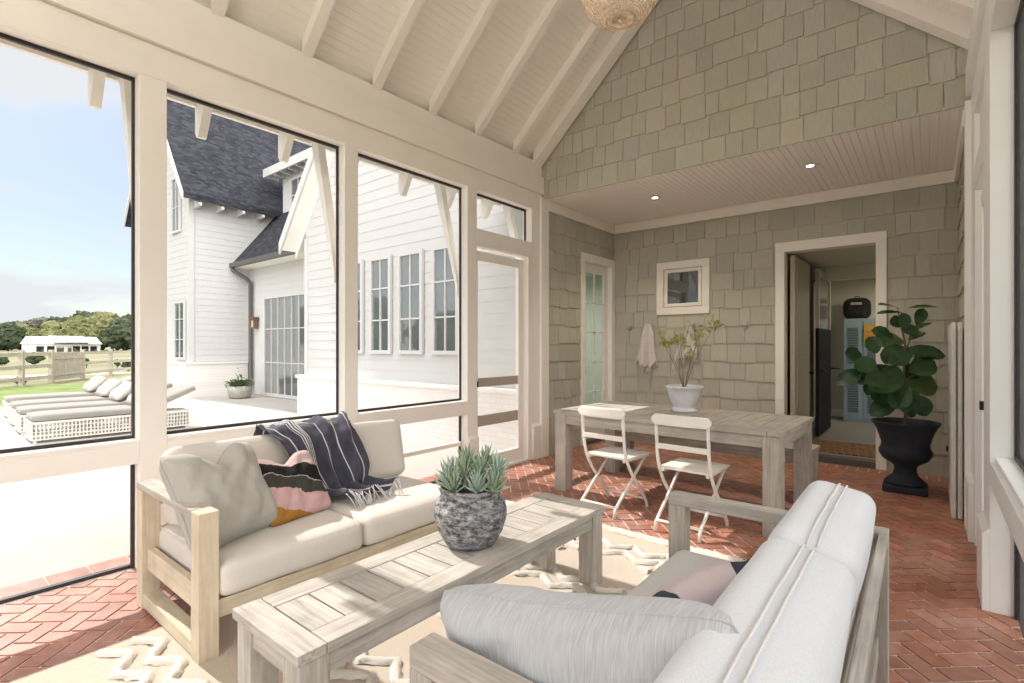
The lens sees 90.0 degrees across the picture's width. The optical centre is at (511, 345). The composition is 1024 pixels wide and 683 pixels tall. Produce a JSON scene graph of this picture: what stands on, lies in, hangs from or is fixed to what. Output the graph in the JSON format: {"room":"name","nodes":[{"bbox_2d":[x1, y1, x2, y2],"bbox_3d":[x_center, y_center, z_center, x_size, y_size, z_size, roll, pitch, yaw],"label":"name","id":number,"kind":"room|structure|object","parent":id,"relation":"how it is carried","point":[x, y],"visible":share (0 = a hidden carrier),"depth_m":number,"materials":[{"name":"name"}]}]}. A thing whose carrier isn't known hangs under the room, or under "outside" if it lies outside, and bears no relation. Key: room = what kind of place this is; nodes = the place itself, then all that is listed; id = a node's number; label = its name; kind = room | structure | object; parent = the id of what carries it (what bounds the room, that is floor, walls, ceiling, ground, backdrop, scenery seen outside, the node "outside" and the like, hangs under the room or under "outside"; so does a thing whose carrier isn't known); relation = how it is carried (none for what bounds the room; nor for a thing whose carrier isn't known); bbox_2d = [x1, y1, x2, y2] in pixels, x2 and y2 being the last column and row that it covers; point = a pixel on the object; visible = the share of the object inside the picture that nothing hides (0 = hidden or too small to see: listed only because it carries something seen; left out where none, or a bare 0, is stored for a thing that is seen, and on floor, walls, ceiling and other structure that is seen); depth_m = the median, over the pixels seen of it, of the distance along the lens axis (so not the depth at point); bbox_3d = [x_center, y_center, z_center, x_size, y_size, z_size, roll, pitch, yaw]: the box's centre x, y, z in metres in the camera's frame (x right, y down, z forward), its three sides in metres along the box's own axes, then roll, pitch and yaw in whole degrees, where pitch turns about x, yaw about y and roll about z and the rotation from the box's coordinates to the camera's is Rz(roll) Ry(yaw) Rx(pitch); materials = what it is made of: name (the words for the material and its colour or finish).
{"room":"screened porch","nodes":[
{"label":"screened porch","id":0,"kind":"room"},
{"bbox_2d":[0,0,613,454],"bbox_3d":[-1.472,-0.440,4.168,0.170,3.620,9.800,0,0,39],"label":"wall","id":1,"kind":"structure","parent":0,"point":[201,54],"depth_m":3.95,"materials":[{"name":"white wood"}]},
{"bbox_2d":[0,32,138,567],"bbox_3d":[-2.706,-0.145,2.678,0.140,3.030,1.230,0,0,39],"label":"window","id":2,"kind":"structure","parent":1,"relation":"in","point":[18,464],"depth_m":2.96,"materials":[{"name":"white wood"}]},
{"bbox_2d":[135,73,167,568],"bbox_3d":[-2.260,-0.145,3.201,0.170,3.030,0.145,0,0,39],"label":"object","id":3,"kind":"structure","parent":1,"relation":"attached to","point":[150,92],"depth_m":3.16,"materials":[{"name":"white wood"}]},
{"bbox_2d":[0,479,441,603],"bbox_3d":[-2.195,1.373,3.403,0.033,0.034,7.700,0,0,39],"label":"trim","id":4,"kind":"structure","parent":1,"relation":"attached to","point":[126,566],"depth_m":2.94,"materials":[{"name":"white wood"}]},
{"bbox_2d":[0,473,457,597],"bbox_3d":[-2.255,1.380,3.517,0.200,0.020,7.790,0,0,39],"label":"trim","id":5,"kind":"structure","parent":1,"relation":"attached to","point":[82,571],"depth_m":3.06,"materials":[{"name":"brick"}]},
{"bbox_2d":[167,89,338,449],"bbox_3d":[-1.826,-0.145,3.757,0.140,3.030,1.265,0,0,39],"label":"window","id":6,"kind":"structure","parent":1,"relation":"in","point":[181,437],"depth_m":3.64,"materials":[{"name":"white wood"}]},
{"bbox_2d":[339,144,357,423],"bbox_3d":[-1.375,-0.145,4.287,0.170,3.030,0.125,0,0,39],"label":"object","id":7,"kind":"structure","parent":1,"relation":"attached to","point":[348,155],"depth_m":4.25,"materials":[{"name":"white wood"}]},
{"bbox_2d":[358,153,466,462],"bbox_3d":[-0.932,-0.145,4.854,0.140,3.030,1.315,0,0,39],"label":"window","id":8,"kind":"structure","parent":1,"relation":"in","point":[433,410],"depth_m":4.95,"materials":[{"name":"white wood"}]},
{"bbox_2d":[458,186,478,475],"bbox_3d":[-0.459,-0.145,5.410,0.170,3.030,0.144,0,0,39],"label":"trim","id":9,"kind":"structure","parent":1,"relation":"attached to","point":[468,194],"depth_m":5.37,"materials":[{"name":"white wood"}]},
{"bbox_2d":[477,193,531,470],"bbox_3d":[-0.120,-0.140,5.849,0.140,3.040,0.966,0,0,39],"label":"door","id":10,"kind":"structure","parent":1,"relation":"in","point":[486,240],"depth_m":6.10,"materials":[{"name":"white wood"}]},
{"bbox_2d":[523,209,541,459],"bbox_3d":[0.263,-0.145,6.295,0.170,3.030,0.210,0,0,39],"label":"trim","id":11,"kind":"structure","parent":1,"relation":"attached to","point":[532,215],"depth_m":6.24,"materials":[{"name":"white wood"}]},
{"bbox_2d":[540,197,548,456],"bbox_3d":[0.398,-0.230,6.354,0.045,3.200,0.150,0,0,39],"label":"trim","id":12,"kind":"structure","parent":1,"relation":"attached to","point":[544,203],"depth_m":6.32,"materials":[{"name":"white wood"}]},
{"bbox_2d":[580,252,614,445],"bbox_3d":[1.208,0.040,7.422,0.170,2.660,0.950,0,0,39],"label":"door","id":13,"kind":"structure","parent":1,"relation":"in","point":[590,263],"depth_m":7.64,"materials":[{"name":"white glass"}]},
{"bbox_2d":[434,478,506,549],"bbox_3d":[-0.193,0.782,2.396,0.340,0.262,0.337,0,0,39],"label":"pot","id":14,"kind":"object","parent":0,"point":[465,519],"depth_m":2.27,"materials":[{"name":"stone"}]},
{"bbox_2d":[0,0,974,295],"bbox_3d":[-0.515,-2.431,2.153,5.240,3.801,8.185,0,0,39],"label":"ceiling","id":15,"kind":"structure","parent":0,"point":[516,75],"depth_m":4.62,"materials":[{"name":"white paint"}]},
{"bbox_2d":[581,0,657,31],"bbox_3d":[0.775,-3.101,3.679,0.568,1.539,0.567,0,0,-2],"label":"pendant lamp","id":16,"kind":"object","parent":15,"relation":"hanging from","point":[630,18],"visible":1,"depth_m":3.67,"materials":[{"name":"wicker"}]},
{"bbox_2d":[0,440,1023,682],"bbox_3d":[0.018,1.450,2.760,4.700,0.161,9.700,0,0,39],"label":"floor","id":17,"kind":"structure","parent":0,"point":[946,537],"depth_m":2.98,"materials":[{"name":"brick"}]},
{"bbox_2d":[7,500,746,682],"bbox_3d":[-0.355,1.350,2.162,2.496,0.038,4.102,0,0,39],"label":"rug","id":18,"kind":"object","parent":17,"relation":"on","point":[628,557],"visible":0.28,"depth_m":2.32,"materials":[{"name":"beige fabric"}]},
{"bbox_2d":[137,419,439,664],"bbox_3d":[-1.150,0.954,3.109,0.928,0.832,1.675,0,0,39],"label":"sofa","id":19,"kind":"object","parent":18,"relation":"on","point":[214,580],"visible":0.51,"depth_m":2.63,"materials":[{"name":"white fabric"}]},
{"bbox_2d":[159,441,277,550],"bbox_3d":[-1.444,0.735,2.560,0.357,0.444,0.476,0,0,22],"label":"throw pillow","id":20,"kind":"object","parent":19,"relation":"on","point":[235,485],"visible":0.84,"depth_m":2.46,"materials":[{"name":"beige fabric"}]},
{"bbox_2d":[161,434,289,524],"bbox_3d":[-1.601,0.755,3.006,0.245,0.434,0.759,0,0,39],"label":"cushion","id":21,"kind":"object","parent":19,"relation":"on","point":[265,447],"depth_m":2.91,"materials":[{"name":"fabric"}]},
{"bbox_2d":[160,509,361,595],"bbox_3d":[-1.366,1.039,2.791,0.856,0.197,0.759,0,0,39],"label":"seat cushion","id":22,"kind":"object","parent":19,"relation":"on","point":[250,564],"depth_m":2.53,"materials":[{"name":"fabric"}]},
{"bbox_2d":[258,450,330,526],"bbox_3d":[-1.242,0.787,2.871,0.245,0.334,0.407,0,0,32],"label":"throw pillow","id":23,"kind":"object","parent":19,"relation":"on","point":[297,487],"visible":0.8,"depth_m":2.84,"materials":[{"name":"multicoloured fabric"}]},
{"bbox_2d":[253,411,402,507],"bbox_3d":[-1.184,0.701,3.248,0.786,0.493,0.684,0,0,39],"label":"throw blanket","id":24,"kind":"object","parent":19,"relation":"on","point":[341,459],"visible":0.84,"depth_m":3.27,"materials":[{"name":"blue fabric"}]},
{"bbox_2d":[351,419,404,477],"bbox_3d":[-1.112,0.759,3.603,0.246,0.431,0.779,0,0,39],"label":"cushion","id":25,"kind":"object","parent":19,"relation":"on","point":[381,440],"depth_m":3.69,"materials":[{"name":"fabric"}]},
{"bbox_2d":[327,475,439,544],"bbox_3d":[-0.883,1.038,3.379,0.857,0.195,0.786,0,0,39],"label":"seat cushion","id":26,"kind":"object","parent":19,"relation":"on","point":[384,521],"depth_m":3.07,"materials":[{"name":"fabric"}]},
{"bbox_2d":[232,492,604,682],"bbox_3d":[-0.223,1.147,2.385,0.450,0.445,1.865,0,0,39],"label":"coffee table","id":27,"kind":"object","parent":18,"relation":"on","point":[306,630],"visible":0.87,"depth_m":1.95,"materials":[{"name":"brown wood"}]},
{"bbox_2d":[433,441,510,549],"bbox_3d":[-0.184,0.690,2.390,0.365,0.445,0.359,0,0,-3],"label":"potted succulent","id":28,"kind":"object","parent":27,"relation":"on","point":[470,512],"visible":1,"depth_m":2.29,"materials":[{"name":"green plant"}]},
{"bbox_2d":[410,481,888,682],"bbox_3d":[0.592,0.944,1.587,0.865,0.852,1.791,0,0,38],"label":"sofa","id":29,"kind":"object","parent":18,"relation":"on","point":[799,614],"visible":0.84,"depth_m":1.20,"materials":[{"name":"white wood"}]},
{"bbox_2d":[440,583,738,682],"bbox_3d":[0.168,0.770,1.203,0.854,0.521,0.300,0,0,41],"label":"lumbar pillow","id":30,"kind":"object","parent":29,"relation":"on","point":[539,635],"visible":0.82,"depth_m":1.11,"materials":[{"name":"grey fabric"}]},
{"bbox_2d":[645,559,749,605],"bbox_3d":[0.580,0.822,1.643,0.471,0.347,0.328,0,0,-12],"label":"throw pillow","id":31,"kind":"object","parent":29,"relation":"on","point":[706,585],"visible":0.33,"depth_m":1.52,"materials":[{"name":"pink fabric"}]},
{"bbox_2d":[628,550,862,681],"bbox_3d":[0.851,1.040,1.926,0.752,0.207,0.766,0,0,38],"label":"seat cushion","id":32,"kind":"object","parent":29,"relation":"on","point":[684,562],"depth_m":2.18,"materials":[{"name":"fabric"}]},
{"bbox_2d":[653,539,855,682],"bbox_3d":[0.517,0.755,1.079,0.294,0.462,0.902,0,0,38],"label":"cushion","id":33,"kind":"object","parent":29,"relation":"on","point":[790,607],"depth_m":1.01,"materials":[{"name":"white fabric"}]},
{"bbox_2d":[768,481,876,607],"bbox_3d":[1.040,0.755,1.737,0.295,0.463,0.784,0,0,38],"label":"cushion","id":34,"kind":"object","parent":29,"relation":"on","point":[838,521],"depth_m":1.57,"materials":[{"name":"white fabric"}]},
{"bbox_2d":[578,406,650,518],"bbox_3d":[0.867,0.939,4.359,0.452,0.869,0.547,0,0,43],"label":"folding chair","id":35,"kind":"object","parent":17,"relation":"on","point":[625,454],"visible":1,"depth_m":4.28,"materials":[{"name":"paint"}]},
{"bbox_2d":[553,401,813,537],"bbox_3d":[1.495,0.990,4.645,1.985,0.760,1.070,0,0,41],"label":"dining table","id":36,"kind":"object","parent":17,"relation":"on","point":[771,433],"visible":0.73,"depth_m":4.32,"materials":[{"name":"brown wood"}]},
{"bbox_2d":[656,313,729,412],"bbox_3d":[1.650,0.155,4.768,0.606,0.911,0.704,0,0,39],"label":"sapling","id":37,"kind":"object","parent":36,"relation":"on","point":[684,398],"visible":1,"depth_m":4.69,"materials":[{"name":"ceramic"}]},
{"bbox_2d":[651,413,729,542],"bbox_3d":[1.353,0.939,3.873,0.452,0.869,0.547,0,0,41],"label":"folding chair","id":38,"kind":"object","parent":17,"relation":"on","point":[707,468],"visible":0.9,"depth_m":3.79,"materials":[{"name":"paint"}]},
{"bbox_2d":[620,431,819,482],"bbox_3d":[1.992,1.145,5.268,1.990,0.450,0.360,0,0,41],"label":"bench","id":39,"kind":"object","parent":17,"relation":"on","point":[630,437],"visible":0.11,"depth_m":5.04,"materials":[{"name":"brown wood"}]},
{"bbox_2d":[836,303,945,496],"bbox_3d":[3.612,0.479,4.886,0.958,1.771,0.548,0,0,17],"label":"potted plant","id":40,"kind":"object","parent":17,"relation":"on","point":[905,442],"visible":1,"depth_m":4.79,"materials":[{"name":"plant"}]},
{"bbox_2d":[946,322,962,519],"bbox_3d":[3.835,0.590,4.447,0.082,1.560,1.020,0,0,39],"label":"door","id":41,"kind":"structure","parent":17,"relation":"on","point":[954,448],"depth_m":4.06,"materials":[{"name":"white wood"}]},
{"bbox_2d":[586,272,601,404],"bbox_3d":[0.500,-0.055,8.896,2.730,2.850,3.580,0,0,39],"label":"glass pane","id":42,"kind":"structure","parent":0,"point":[589,277],"depth_m":10.14,"materials":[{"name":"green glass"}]},
{"bbox_2d":[665,384,703,412],"bbox_3d":[1.608,0.490,4.780,0.340,0.240,0.340,0,0,39],"label":"pot","id":43,"kind":"object","parent":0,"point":[684,398],"depth_m":4.68,"materials":[{"name":"white ceramic"}]},
{"bbox_2d":[547,106,963,224],"bbox_3d":[2.508,-1.875,5.828,4.060,0.109,1.897,0,0,39],"label":"ceiling","id":44,"kind":"structure","parent":0,"point":[924,144],"depth_m":5.37,"materials":[{"name":"white paint"}]},
{"bbox_2d":[649,196,660,198],"bbox_3d":[1.746,-1.812,6.254,0.150,0.009,0.150,0,0,39],"label":"recessed light","id":45,"kind":"object","parent":44,"relation":"in","point":[651,197],"visible":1,"depth_m":6.24,"materials":[{"name":"white"}]},
{"bbox_2d":[802,163,818,167],"bbox_3d":[2.996,-1.812,5.144,0.150,0.009,0.150,0,0,39],"label":"recessed light","id":46,"kind":"object","parent":44,"relation":"in","point":[809,165],"visible":1,"depth_m":5.13,"materials":[{"name":"white"}]},
{"bbox_2d":[542,0,970,198],"bbox_3d":[1.951,-3.004,5.145,4.160,2.375,0.140,0,0,39],"label":"wall","id":47,"kind":"structure","parent":0,"point":[699,82],"depth_m":4.86,"materials":[{"name":"green"}]},
{"bbox_2d":[614,182,958,477],"bbox_3d":[3.122,-0.280,6.564,4.260,3.300,0.160,0,0,39],"label":"wall","id":48,"kind":"structure","parent":0,"point":[735,367],"depth_m":6.50,"materials":[{"name":"green"}]},
{"bbox_2d":[657,258,709,314],"bbox_3d":[2.366,-0.810,7.094,0.740,0.740,0.055,0,0,39],"label":"window","id":49,"kind":"structure","parent":48,"relation":"in","point":[687,286],"depth_m":7.07,"materials":[{"name":"grey wood"}]},
{"bbox_2d":[549,110,963,233],"bbox_3d":[2.523,-1.754,5.846,3.960,0.127,1.750,0,0,39],"label":"trim","id":50,"kind":"structure","parent":48,"relation":"attached to","point":[950,176],"depth_m":6.25,"materials":[{"name":"white wood"}]},
{"bbox_2d":[775,231,886,470],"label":"door","id":51,"kind":"structure","parent":48,"relation":"in","point":[800,372],"depth_m":6.31,"materials":[{"name":"beige paint"}]},
{"bbox_2d":[787,245,875,428],"bbox_3d":[5.054,0.060,7.621,4.400,2.620,4.000,0,0,39],"label":"wall","id":52,"kind":"structure","parent":0,"point":[851,272],"depth_m":8.04,"materials":[{"name":"paint"}]},
{"bbox_2d":[815,268,840,435],"bbox_3d":[4.701,0.090,7.599,0.180,2.360,1.120,0,0,39],"label":"door","id":53,"kind":"structure","parent":52,"relation":"in","point":[823,368],"depth_m":7.48,"materials":[{"name":"black paint"}]},
{"bbox_2d":[813,409,842,427],"bbox_3d":[6.298,1.220,7.896,2.620,0.140,1.800,0,0,39],"label":"baseboard","id":54,"kind":"structure","parent":52,"relation":"attached to","point":[834,412],"depth_m":9.31,"materials":[{"name":"grey wood"}]},
{"bbox_2d":[812,417,927,475],"bbox_3d":[5.035,1.357,7.598,4.200,0.125,3.860,0,0,39],"label":"floor","id":55,"kind":"structure","parent":0,"point":[840,430],"depth_m":7.58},
{"bbox_2d":[812,439,875,457],"bbox_3d":[4.318,1.287,6.363,1.150,0.014,0.880,0,0,39],"label":"door mat","id":56,"kind":"object","parent":55,"relation":"on","point":[827,446],"visible":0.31,"depth_m":6.39,"materials":[{"name":"brown wicker"}]},
{"bbox_2d":[843,318,875,422],"bbox_3d":[6.292,0.412,8.711,1.060,1.765,0.505,0,0,39],"label":"locker","id":57,"kind":"object","parent":55,"relation":"on","point":[856,405],"visible":0.35,"depth_m":8.75,"materials":[{"name":"blue metal"}]},
{"bbox_2d":[843,296,870,318],"bbox_3d":[6.002,-0.662,8.909,0.411,0.411,0.296,0,0,39],"label":"backpack","id":58,"kind":"object","parent":57,"relation":"on","point":[859,307],"visible":0.94,"depth_m":8.82,"materials":[{"name":"black fabric"}]},
{"bbox_2d":[864,324,875,342],"bbox_3d":[6.027,-0.210,8.593,0.200,0.320,0.007,0,0,39],"label":"poster","id":59,"kind":"object","parent":57,"relation":"attached to","point":[867,327],"visible":0.6,"depth_m":8.62,"materials":[{"name":"yellow paper"}]},
{"bbox_2d":[871,417,941,487],"bbox_3d":[3.728,1.010,4.856,0.536,0.600,0.536,0,0,39],"label":"planter","id":60,"kind":"object","parent":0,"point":[905,442],"depth_m":4.74,"materials":[{"name":"black ceramic"}]},
{"bbox_2d":[957,0,1019,509],"bbox_3d":[1.682,-0.440,1.596,0.170,3.620,9.800,0,0,39],"label":"wall","id":61,"kind":"structure","parent":0,"point":[988,15],"depth_m":3.31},
{"bbox_2d":[964,100,970,528],"bbox_3d":[3.447,-0.230,3.866,0.045,3.200,0.150,0,0,39],"label":"trim","id":62,"kind":"structure","parent":61,"relation":"attached to","point":[967,108],"depth_m":3.81,"materials":[{"name":"white wood"}]},
{"bbox_2d":[966,113,979,541],"bbox_3d":[3.373,-0.125,3.669,0.170,2.990,0.350,0,0,39],"label":"trim","id":63,"kind":"structure","parent":61,"relation":"attached to","point":[975,129],"depth_m":3.61,"materials":[{"name":"white wood"}]},
{"bbox_2d":[974,95,983,545],"bbox_3d":[3.006,-0.125,3.207,0.155,2.990,0.830,0,0,39],"label":"door","id":64,"kind":"structure","parent":61,"relation":"in","point":[979,163],"depth_m":3.49,"materials":[{"name":"white wood"}]},
{"bbox_2d":[977,25,1013,616],"bbox_3d":[2.621,-0.125,2.747,0.170,2.990,0.370,0,0,39],"label":"column","id":65,"kind":"structure","parent":61,"relation":"attached to","point":[995,541],"depth_m":2.62,"materials":[{"name":"white wood"}]},
{"bbox_2d":[990,0,1023,638],"bbox_3d":[0.929,-0.125,0.649,0.140,2.990,5.020,0,0,39],"label":"window","id":66,"kind":"structure","parent":61,"relation":"in","point":[1006,475],"depth_m":2.47,"materials":[{"name":"white wood"}]},
{"bbox_3d":[1.973,-0.270,7.356,0.085,0.100,0.065,0,0,39],"label":"hook","id":67,"kind":"object","parent":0,"visible":0},
{"bbox_2d":[635,324,657,373],"bbox_3d":[1.913,0.038,7.334,0.326,0.718,0.113,0,0,39],"label":"hanging towel","id":68,"kind":"object","parent":67,"relation":"hanging from","point":[646,356],"visible":1,"depth_m":7.32,"materials":[{"name":"beige fabric"}]},
{"bbox_3d":[2.461,-0.270,6.958,0.085,0.100,0.065,0,0,39],"label":"hook","id":69,"kind":"object","parent":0,"visible":0},
{"bbox_2d":[672,322,696,370],"bbox_3d":[2.353,0.008,6.973,0.366,0.658,0.112,0,0,39],"label":"hanging towel","id":70,"kind":"object","parent":69,"relation":"hanging from","point":[691,342],"visible":0.78,"depth_m":6.94,"materials":[{"name":"beige fabric"}]},
{"label":"outside","id":71,"kind":"structure","parent":0,"visible":0},
{"bbox_2d":[0,349,130,386],"bbox_3d":[-45.893,1.595,101.950,440.000,0.350,420.000,0,0,39],"label":"ground","id":72,"kind":"structure","parent":71,"point":[92,357],"depth_m":29.68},
{"bbox_2d":[0,357,9,365],"bbox_3d":[-36.861,0.979,36.950,1.076,0.882,0.991,0,0,-18],"label":"shrub","id":73,"kind":"object","parent":72,"relation":"on","point":[3,360],"visible":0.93,"depth_m":36.75,"materials":[{"name":"green plant"}]},
{"bbox_2d":[0,321,26,350],"bbox_3d":[-138.256,-2.681,139.713,10.757,8.202,9.911,0,0,31],"label":"tree","id":74,"kind":"object","parent":72,"relation":"on","point":[11,335],"visible":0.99,"depth_m":138.67,"materials":[{"name":"green plant"}]},
{"bbox_2d":[15,323,40,349],"bbox_3d":[-157.911,-2.843,165.036,12.729,8.989,12.431,0,0,-18],"label":"tree","id":75,"kind":"object","parent":72,"relation":"on","point":[30,331],"visible":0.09,"depth_m":163.75,"materials":[{"name":"green plant"}]},
{"bbox_2d":[15,317,40,327],"bbox_3d":[-177.417,-4.627,189.863,12.659,12.094,13.355,0,0,38],"label":"tree","id":76,"kind":"object","parent":72,"relation":"on","point":[33,324],"visible":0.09,"depth_m":186.14,"materials":[{"name":"green plant"}]},
{"bbox_2d":[25,352,45,364],"bbox_3d":[-35.422,0.930,38.059,1.101,0.980,1.195,0,0,44],"label":"shrub","id":77,"kind":"object","parent":72,"relation":"on","point":[34,360],"visible":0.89,"depth_m":37.81,"materials":[{"name":"green plant"}]},
{"bbox_2d":[25,317,49,328],"bbox_3d":[-173.011,-4.720,190.147,12.854,12.280,13.561,0,0,-11],"label":"tree","id":78,"kind":"object","parent":72,"relation":"on","point":[42,319],"visible":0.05,"depth_m":187.31,"materials":[{"name":"green plant"}]},
{"bbox_2d":[0,383,84,406],"bbox_3d":[-9.527,1.430,20.674,8.100,0.080,60.000,0,0,39],"label":"lawn","id":79,"kind":"structure","parent":72,"relation":"on","point":[56,388],"depth_m":16.36,"materials":[{"name":"green plant"}]},
{"bbox_2d":[36,316,60,328],"bbox_3d":[-163.360,-4.682,185.443,16.005,12.204,14.746,0,0,32],"label":"tree","id":80,"kind":"object","parent":72,"relation":"on","point":[56,318],"visible":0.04,"depth_m":182.59,"materials":[{"name":"green plant"}]},
{"bbox_2d":[20,336,101,351],"bbox_3d":[-113.039,-0.214,129.051,7.316,4.644,14.388,0,0,27],"label":"house","id":81,"kind":"structure","parent":72,"relation":"on","point":[29,343],"depth_m":126.63,"materials":[{"name":"metal"}]},
{"bbox_2d":[38,315,88,335],"bbox_3d":[-145.403,-3.987,170.683,18.647,12.698,19.094,0,0,30],"label":"tree","id":82,"kind":"object","parent":72,"relation":"on","point":[51,327],"visible":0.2,"depth_m":166.74,"materials":[{"name":"green plant"}]},
{"bbox_2d":[0,349,130,385],"bbox_3d":[-20.675,0.810,28.518,0.150,1.320,56.000,0,0,-18],"label":"fence","id":83,"kind":"object","parent":72,"relation":"on","point":[21,354],"visible":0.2,"depth_m":19.82,"materials":[{"name":"beige wood"}]},
{"bbox_2d":[54,352,82,379],"bbox_3d":[-18.323,0.800,21.126,0.090,1.100,2.345,0,0,-18],"label":"gate","id":84,"kind":"object","parent":83,"relation":"attached to","point":[67,365],"visible":1,"depth_m":21.05,"materials":[{"name":"beige wood"}]},
{"bbox_2d":[58,310,100,349],"bbox_3d":[-148.854,-5.408,180.478,20.331,14.256,18.732,0,0,38],"label":"tree","id":85,"kind":"object","parent":72,"relation":"on","point":[85,314],"visible":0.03,"depth_m":175.98,"materials":[{"name":"green plant"}]},
{"bbox_2d":[71,311,109,349],"bbox_3d":[-136.536,-4.832,170.198,18.669,13.184,18.233,0,0,-27],"label":"tree","id":86,"kind":"object","parent":72,"relation":"on","point":[77,331],"visible":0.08,"depth_m":164.31,"materials":[{"name":"green plant"}]},
{"bbox_2d":[80,312,117,350],"bbox_3d":[-116.524,-4.261,149.659,14.851,11.362,14.503,0,0,12],"label":"tree","id":87,"kind":"object","parent":72,"relation":"on","point":[102,321],"visible":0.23,"depth_m":144.30,"materials":[{"name":"green plant"}]},
{"bbox_2d":[101,316,130,350],"bbox_3d":[-98.459,-3.081,130.598,11.807,9.003,10.878,0,0,-20],"label":"tree","id":88,"kind":"object","parent":72,"relation":"on","point":[106,340],"visible":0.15,"depth_m":127.97,"materials":[{"name":"green plant"}]},
{"bbox_2d":[102,313,130,347],"bbox_3d":[-86.891,-3.132,119.395,12.488,9.504,13.554,0,0,39],"label":"tree","id":89,"kind":"object","parent":72,"relation":"on","point":[119,329],"visible":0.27,"depth_m":114.90,"materials":[{"name":"green plant"}]},
{"bbox_2d":[121,361,130,371],"bbox_3d":[-20.992,1.093,27.970,0.646,0.653,0.595,0,0,-37],"label":"shrub","id":90,"kind":"object","parent":72,"relation":"on","point":[124,364],"visible":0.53,"depth_m":27.82,"materials":[{"name":"green plant"}]},
{"bbox_2d":[123,99,522,449],"bbox_3d":[-3.249,-3.061,14.844,16.200,8.902,9.240,0,0,39],"label":"farmhouse","id":91,"kind":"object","parent":72,"relation":"on","point":[246,232],"visible":0.59,"depth_m":10.10,"materials":[{"name":"white wood"}]},
{"bbox_2d":[249,317,258,328],"bbox_3d":[-7.265,-0.650,14.429,0.220,0.320,0.180,0,0,39],"label":"wall lantern","id":92,"kind":"object","parent":91,"relation":"attached to","point":[254,320],"visible":1,"depth_m":14.38,"materials":[{"name":"brown metal"}]},
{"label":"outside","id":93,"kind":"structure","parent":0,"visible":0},
{"bbox_2d":[0,372,130,377],"bbox_3d":[-16.287,1.410,32.639,1.998,0.010,110.237,0,0,36],"label":"path","id":94,"kind":"structure","parent":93,"point":[105,372],"depth_m":25.24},
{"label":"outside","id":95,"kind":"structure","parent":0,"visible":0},
{"bbox_2d":[0,394,502,587],"bbox_3d":[-6.987,1.476,7.634,12.320,0.188,21.000,0,0,39],"label":"patio","id":96,"kind":"structure","parent":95,"point":[53,525],"depth_m":4.61,"materials":[{"name":"concrete"}]},
{"bbox_2d":[8,396,113,424],"bbox_3d":[-8.082,1.033,9.733,0.730,0.698,2.084,0,0,41],"label":"sun lounger","id":97,"kind":"object","parent":96,"relation":"on","point":[13,404],"visible":0.33,"depth_m":9.17,"materials":[{"name":"white fabric"}]},
{"bbox_2d":[96,379,121,395],"bbox_3d":[-7.876,0.812,10.010,0.533,0.332,0.336,0,0,41],"label":"pillow","id":98,"kind":"object","parent":97,"relation":"on","point":[105,389],"visible":0.82,"depth_m":9.88,"materials":[{"name":"white fabric"}]},
{"bbox_2d":[2,376,130,418],"bbox_3d":[-9.194,1.033,10.743,0.730,0.698,2.084,0,0,41],"label":"sun lounger","id":99,"kind":"object","parent":96,"relation":"on","point":[7,399],"visible":0.41,"depth_m":10.25,"materials":[{"name":"white fabric"}]},
{"bbox_2d":[83,376,105,391],"bbox_3d":[-8.988,0.808,11.020,0.530,0.324,0.334,0,0,40],"label":"pillow","id":100,"kind":"object","parent":99,"relation":"on","point":[93,384],"visible":0.94,"depth_m":10.88,"materials":[{"name":"white fabric"}]},
{"bbox_2d":[89,376,130,395],"bbox_3d":[-8.758,0.873,11.242,0.702,0.379,0.757,0,0,41],"label":"backrest cushion","id":101,"kind":"object","parent":99,"relation":"on","point":[126,379],"depth_m":11.16,"materials":[{"name":"white fabric"}]},
{"bbox_2d":[14,382,172,434],"bbox_3d":[-7.229,1.033,8.959,0.730,0.698,2.084,0,0,41],"label":"sun lounger","id":102,"kind":"object","parent":96,"relation":"on","point":[21,411],"visible":0.36,"depth_m":8.40,"materials":[{"name":"white fabric"}]},
{"bbox_2d":[109,382,130,400],"bbox_3d":[-7.024,0.808,9.235,0.527,0.328,0.336,0,0,39],"label":"pillow","id":103,"kind":"object","parent":102,"relation":"on","point":[121,392],"visible":0.85,"depth_m":9.09,"materials":[{"name":"white fabric"}]},
{"bbox_2d":[117,382,172,404],"bbox_3d":[-6.793,0.873,9.459,0.702,0.379,0.757,0,0,41],"label":"backrest cushion","id":104,"kind":"object","parent":102,"relation":"on","point":[169,385],"depth_m":9.16,"materials":[{"name":"white fabric"}]},
{"bbox_2d":[24,384,195,443],"bbox_3d":[-6.350,1.033,8.217,0.730,0.698,2.084,0,0,41],"label":"sun lounger","id":105,"kind":"object","parent":96,"relation":"on","point":[175,415],"visible":0.75,"depth_m":7.81,"materials":[{"name":"white wicker"}]},
{"bbox_2d":[127,394,130,403],"bbox_3d":[-6.144,0.809,8.495,0.527,0.331,0.334,0,0,39],"label":"pillow","id":106,"kind":"object","parent":105,"relation":"on","point":[129,396],"visible":0.05,"depth_m":8.45,"materials":[{"name":"white fabric"}]},
{"bbox_2d":[167,384,195,402],"bbox_3d":[-5.914,0.873,8.717,0.702,0.379,0.757,0,0,41],"label":"backrest cushion","id":107,"kind":"object","parent":105,"relation":"on","point":[175,393],"depth_m":8.66,"materials":[{"name":"white fabric"}]},
{"bbox_2d":[225,368,254,398],"bbox_3d":[-7.217,0.976,13.559,0.785,0.812,0.737,0,0,39],"label":"planter","id":108,"kind":"object","parent":96,"relation":"on","point":[238,389],"visible":1,"depth_m":13.37,"materials":[{"name":"white ceramic"}]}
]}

